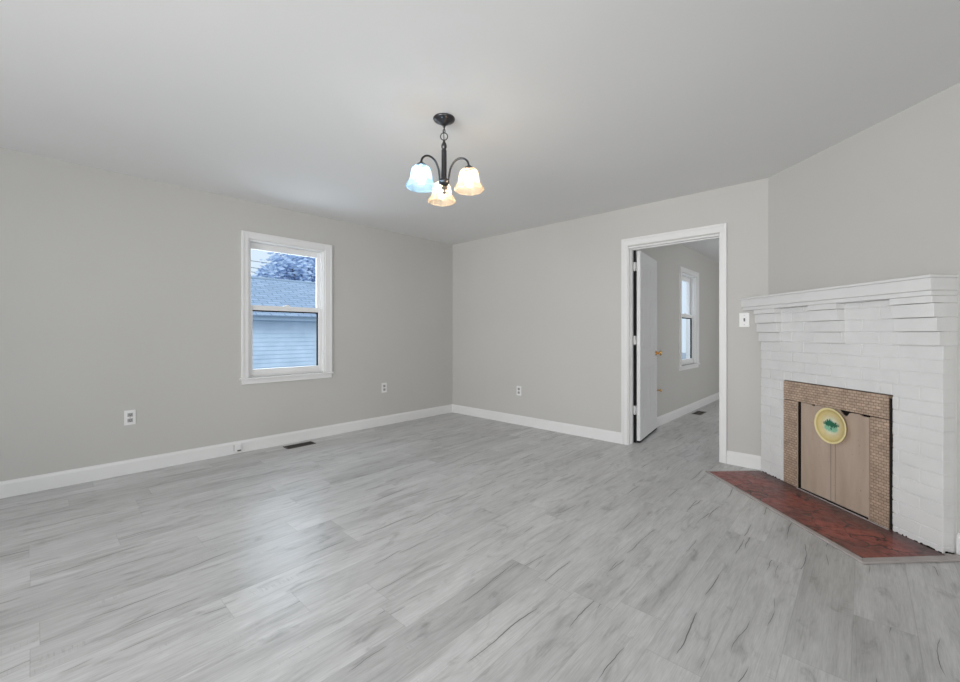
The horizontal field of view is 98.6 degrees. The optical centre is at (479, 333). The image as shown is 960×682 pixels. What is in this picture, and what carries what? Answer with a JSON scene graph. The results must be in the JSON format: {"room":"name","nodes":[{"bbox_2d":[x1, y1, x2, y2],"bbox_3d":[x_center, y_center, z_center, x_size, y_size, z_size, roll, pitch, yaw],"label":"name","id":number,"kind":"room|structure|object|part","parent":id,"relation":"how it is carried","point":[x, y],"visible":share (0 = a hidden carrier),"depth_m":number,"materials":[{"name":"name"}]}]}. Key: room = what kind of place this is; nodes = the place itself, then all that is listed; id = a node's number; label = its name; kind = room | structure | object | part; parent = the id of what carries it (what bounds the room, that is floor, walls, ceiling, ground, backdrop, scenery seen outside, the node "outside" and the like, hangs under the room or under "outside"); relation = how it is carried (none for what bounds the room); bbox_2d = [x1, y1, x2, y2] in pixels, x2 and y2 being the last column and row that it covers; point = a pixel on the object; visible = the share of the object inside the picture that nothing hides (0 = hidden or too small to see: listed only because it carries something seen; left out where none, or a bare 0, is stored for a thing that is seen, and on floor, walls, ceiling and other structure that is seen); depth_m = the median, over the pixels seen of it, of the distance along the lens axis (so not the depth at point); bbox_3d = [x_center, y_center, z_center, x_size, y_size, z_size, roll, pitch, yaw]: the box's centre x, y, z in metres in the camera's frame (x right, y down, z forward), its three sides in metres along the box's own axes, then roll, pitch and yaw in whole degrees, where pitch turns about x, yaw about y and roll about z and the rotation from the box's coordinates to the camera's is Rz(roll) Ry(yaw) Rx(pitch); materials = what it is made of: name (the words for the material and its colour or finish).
{"room":"empty living room","nodes":[
{"label":"empty living room","id":0,"kind":"room"},
{"bbox_2d":[0,147,452,481],"bbox_3d":[-3.037,-0.077,3.296,0.140,2.440,7.880,0,0,43],"label":"wall","id":1,"kind":"structure","parent":0,"point":[119,292],"depth_m":3.53,"materials":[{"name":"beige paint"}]},
{"bbox_2d":[124,410,135,425],"bbox_3d":[-2.860,0.685,3.376,0.010,0.120,0.074,0,0,43],"label":"wall outlet","id":2,"kind":"object","parent":1,"relation":"attached to","point":[129,415],"visible":1,"depth_m":3.37,"materials":[{"name":"white plastic"}]},
{"bbox_2d":[0,404,452,498],"bbox_3d":[-2.980,1.085,3.243,0.015,0.115,7.600,0,0,43],"label":"baseboard","id":3,"kind":"structure","parent":1,"relation":"attached to","point":[9,488],"depth_m":3.64,"materials":[{"name":"white paint"}]},
{"bbox_2d":[234,444,240,451],"bbox_3d":[-2.312,1.086,3.937,0.022,0.068,0.060,0,0,43],"label":"phone jack","id":4,"kind":"object","parent":1,"relation":"attached to","point":[237,447],"visible":1,"depth_m":3.93,"materials":[{"name":"white plastic"}]},
{"bbox_2d":[240,230,333,384],"bbox_3d":[-2.029,-0.252,4.356,0.176,1.487,0.946,0,0,43],"label":"window","id":5,"kind":"structure","parent":1,"relation":"in","point":[249,240],"depth_m":4.34,"materials":[{"name":"white paint"}]},
{"bbox_3d":[-2.066,-0.577,4.379,0.035,0.669,0.746,0,0,43],"label":"sash","id":6,"kind":"part","parent":5,"relation":"part of","materials":[{"name":"clear glass"}]},
{"bbox_3d":[-2.034,0.064,4.349,0.037,0.696,0.746,0,0,43],"label":"sash","id":7,"kind":"part","parent":5,"relation":"part of","materials":[{"name":"glass"}]},
{"bbox_3d":[-1.988,0.437,4.319,0.066,0.018,0.946,0,0,43],"label":"sill","id":8,"kind":"part","parent":5,"relation":"part of","materials":[{"name":"white paint"}]},
{"bbox_2d":[382,383,386,392],"bbox_3d":[-1.198,0.675,5.168,0.010,0.120,0.074,0,0,43],"label":"wall outlet","id":9,"kind":"object","parent":1,"relation":"attached to","point":[384,385],"visible":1,"depth_m":5.17,"materials":[{"name":"white plastic"}]},
{"bbox_2d":[0,399,959,681],"bbox_3d":[1.491,1.193,3.324,6.740,0.100,14.080,0,0,43],"label":"floor","id":10,"kind":"structure","parent":0,"point":[448,547],"depth_m":1.95,"materials":[{"name":"grey laminate"}]},
{"bbox_2d":[283,441,315,448],"bbox_3d":[-1.848,1.139,4.232,0.118,0.006,0.290,0,0,43],"label":"floor vent","id":11,"kind":"object","parent":10,"relation":"in","point":[309,442],"visible":1,"depth_m":4.22,"materials":[{"name":"brown metal"}]},
{"bbox_2d":[692,411,705,414],"bbox_3d":[3.158,1.139,5.952,0.118,0.006,0.290,0,0,43],"label":"floor vent","id":12,"kind":"object","parent":10,"relation":"in","point":[696,412],"visible":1,"depth_m":5.96,"materials":[{"name":"brown metal"}]},
{"bbox_2d":[705,274,959,563],"bbox_3d":[2.155,0.418,2.814,0.593,1.450,1.513,0,0,-3],"label":"fireplace","id":13,"kind":"object","parent":10,"relation":"on","point":[882,355],"visible":1,"depth_m":2.50,"materials":[{"name":"white brick"}]},
{"bbox_3d":[2.361,0.818,3.120,0.045,0.634,0.122,0,0,-3],"label":"tiled leg","id":14,"kind":"part","parent":13,"relation":"part of","materials":[{"name":"brown tile"}]},
{"bbox_2d":[814,408,846,443],"bbox_3d":[2.353,0.618,2.773,0.017,0.240,0.240,0,0,-3],"label":"plate","id":15,"kind":"object","parent":13,"relation":"attached to","point":[830,426],"visible":1,"depth_m":2.78,"materials":[{"name":"ceramic"}]},
{"bbox_2d":[740,274,957,310],"bbox_3d":[2.368,-0.253,2.857,0.165,0.108,1.448,0,0,-3],"label":"mantel shelf","id":16,"kind":"object","parent":13,"relation":"attached to","point":[930,286],"depth_m":2.50,"materials":[{"name":"white paint"}]},
{"bbox_3d":[2.395,0.818,2.457,0.044,0.634,0.109,0,0,-3],"label":"tiled leg","id":17,"kind":"part","parent":13,"relation":"part of","materials":[{"name":"brown tile"}]},
{"bbox_2d":[0,0,959,244],"bbox_3d":[-1.030,-1.347,1.434,5.616,0.100,7.880,0,0,43],"label":"ceiling","id":18,"kind":"structure","parent":0,"point":[562,110],"depth_m":2.21,"materials":[{"name":"white paint"}]},
{"bbox_2d":[416,113,473,197],"bbox_3d":[-0.231,-1.059,2.459,0.456,0.476,0.436,0,0,43],"label":"chandelier","id":19,"kind":"object","parent":18,"relation":"hanging from","point":[443,119],"visible":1,"depth_m":2.46,"materials":[{"name":"brown metal"}]},
{"bbox_3d":[-0.340,-0.911,2.385,0.051,0.084,0.051,0,0,43],"label":"light bulb","id":20,"kind":"part","parent":19,"relation":"part of","materials":[{"name":"white glass"}]},
{"bbox_3d":[-0.287,-0.975,2.429,0.149,0.145,0.012,0,0,-40],"label":"arm","id":21,"kind":"part","parent":19,"relation":"part of","materials":[{"name":"brown metal"}]},
{"bbox_3d":[-0.244,-0.911,2.647,0.051,0.084,0.051,0,0,43],"label":"light bulb","id":22,"kind":"part","parent":19,"relation":"part of","materials":[{"name":"white glass"}]},
{"bbox_3d":[-0.216,-1.027,2.488,0.066,0.280,0.066,0,0,43],"label":"stem","id":23,"kind":"part","parent":19,"relation":"part of","materials":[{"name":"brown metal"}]},
{"bbox_3d":[-0.130,-0.975,2.457,0.149,0.145,0.012,0,0,20],"label":"arm","id":24,"kind":"part","parent":19,"relation":"part of","materials":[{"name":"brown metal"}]},
{"bbox_3d":[-0.065,-0.911,2.433,0.051,0.084,0.051,0,0,43],"label":"light bulb","id":25,"kind":"part","parent":19,"relation":"part of","materials":[{"name":"white glass"}]},
{"bbox_2d":[453,178,767,455],"bbox_3d":[1.084,-0.087,4.739,3.940,2.460,0.120,0,0,43],"label":"wall","id":26,"kind":"structure","parent":0,"point":[537,310],"depth_m":4.68,"materials":[{"name":"beige paint"}]},
{"bbox_2d":[517,386,520,395],"bbox_3d":[0.489,0.718,5.202,0.074,0.120,0.010,0,0,43],"label":"wall outlet","id":27,"kind":"object","parent":26,"relation":"attached to","point":[518,387],"visible":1,"depth_m":5.19,"materials":[{"name":"white plastic"}]},
{"bbox_2d":[452,404,620,443],"bbox_3d":[0.533,1.085,5.157,2.563,0.115,0.015,0,0,43],"label":"baseboard","id":28,"kind":"structure","parent":26,"relation":"attached to","point":[594,433],"depth_m":4.94,"materials":[{"name":"white paint"}]},
{"bbox_2d":[621,223,726,463],"bbox_3d":[2.134,0.083,4.297,0.973,2.119,0.943,0,0,43],"label":"door","id":29,"kind":"structure","parent":26,"relation":"in","point":[626,252],"depth_m":4.28,"materials":[{"name":"white paint"}]},
{"bbox_3d":[1.881,0.126,4.637,0.036,1.990,0.775,0,0,35],"label":"door","id":30,"kind":"part","parent":29,"relation":"part of","materials":[{"name":"white paint"}]},
{"bbox_2d":[739,313,749,326],"bbox_3d":[2.268,-0.119,3.544,0.078,0.122,0.021,0,0,43],"label":"light switch","id":31,"kind":"object","parent":26,"relation":"attached to","point":[744,318],"visible":1,"depth_m":3.55,"materials":[{"name":"white plastic"}]},
{"bbox_2d":[633,244,718,426],"bbox_3d":[3.555,-0.055,6.675,0.140,2.395,6.080,0,0,43],"label":"wall","id":32,"kind":"structure","parent":0,"point":[682,388],"depth_m":5.65,"materials":[{"name":"beige paint"}]},
{"bbox_2d":[633,392,718,437],"bbox_3d":[3.619,1.085,6.629,0.015,0.115,6.060,0,0,43],"label":"baseboard","id":33,"kind":"structure","parent":32,"relation":"attached to","point":[679,412],"depth_m":5.82,"materials":[{"name":"white paint"}]},
{"bbox_2d":[679,266,699,370],"bbox_3d":[3.005,-0.209,6.055,0.176,1.442,0.899,0,0,43],"label":"window","id":34,"kind":"structure","parent":32,"relation":"in","point":[691,315],"depth_m":6.27,"materials":[{"name":"white paint"}]},
{"bbox_3d":[2.967,-0.544,6.077,0.035,0.604,0.699,0,0,43],"label":"sash","id":35,"kind":"part","parent":34,"relation":"part of","materials":[{"name":"clear glass"}]},
{"bbox_3d":[3.000,0.074,6.047,0.037,0.716,0.699,0,0,43],"label":"sash","id":36,"kind":"part","parent":34,"relation":"part of","materials":[{"name":"glass"}]},
{"bbox_3d":[3.045,0.457,6.018,0.066,0.018,0.899,0,0,43],"label":"sill","id":37,"kind":"part","parent":34,"relation":"part of","materials":[{"name":"white paint"}]},
{"bbox_2d":[682,239,718,262],"bbox_3d":[5.073,-1.302,5.366,4.145,0.100,6.214,0,0,43],"label":"ceiling","id":38,"kind":"structure","parent":0,"point":[708,248],"depth_m":5.99,"materials":[{"name":"white paint"}]},
{"bbox_2d":[727,450,760,469],"bbox_3d":[2.273,1.085,3.543,0.271,0.115,0.015,0,0,43],"label":"baseboard","id":39,"kind":"structure","parent":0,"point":[733,458],"depth_m":3.54,"materials":[{"name":"white paint"}]},
{"bbox_2d":[768,83,959,533],"bbox_3d":[2.532,-0.077,2.362,0.140,2.440,2.240,0,0,-3],"label":"wall","id":40,"kind":"structure","parent":0,"point":[882,202],"depth_m":2.55,"materials":[{"name":"beige paint"}]},
{"bbox_2d":[956,533,959,555],"bbox_3d":[2.491,1.085,1.742,0.015,0.115,0.786,0,0,-3],"label":"baseboard","id":41,"kind":"structure","parent":40,"relation":"attached to","point":[958,534],"depth_m":2.13,"materials":[{"name":"white paint"}]},
{"label":"outside","id":42,"kind":"structure","parent":0,"visible":0},
{"bbox_3d":[-11.722,1.943,23.356,39.840,0.100,70.000,0,0,43],"label":"ground","id":43,"kind":"structure","parent":42,"visible":0},
{"bbox_2d":[251,276,315,368],"bbox_3d":[-4.475,0.150,13.905,5.320,3.485,16.400,0,0,43],"label":"neighboring house","id":44,"kind":"structure","parent":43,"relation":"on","point":[280,339],"depth_m":10.31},
{"bbox_2d":[251,252,315,281],"bbox_3d":[-7.745,-1.120,18.704,3.593,6.045,4.970,0,0,43],"label":"tree","id":45,"kind":"object","parent":43,"relation":"on","point":[288,267],"visible":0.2,"depth_m":17.35,"materials":[{"name":"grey plant"}]}
]}

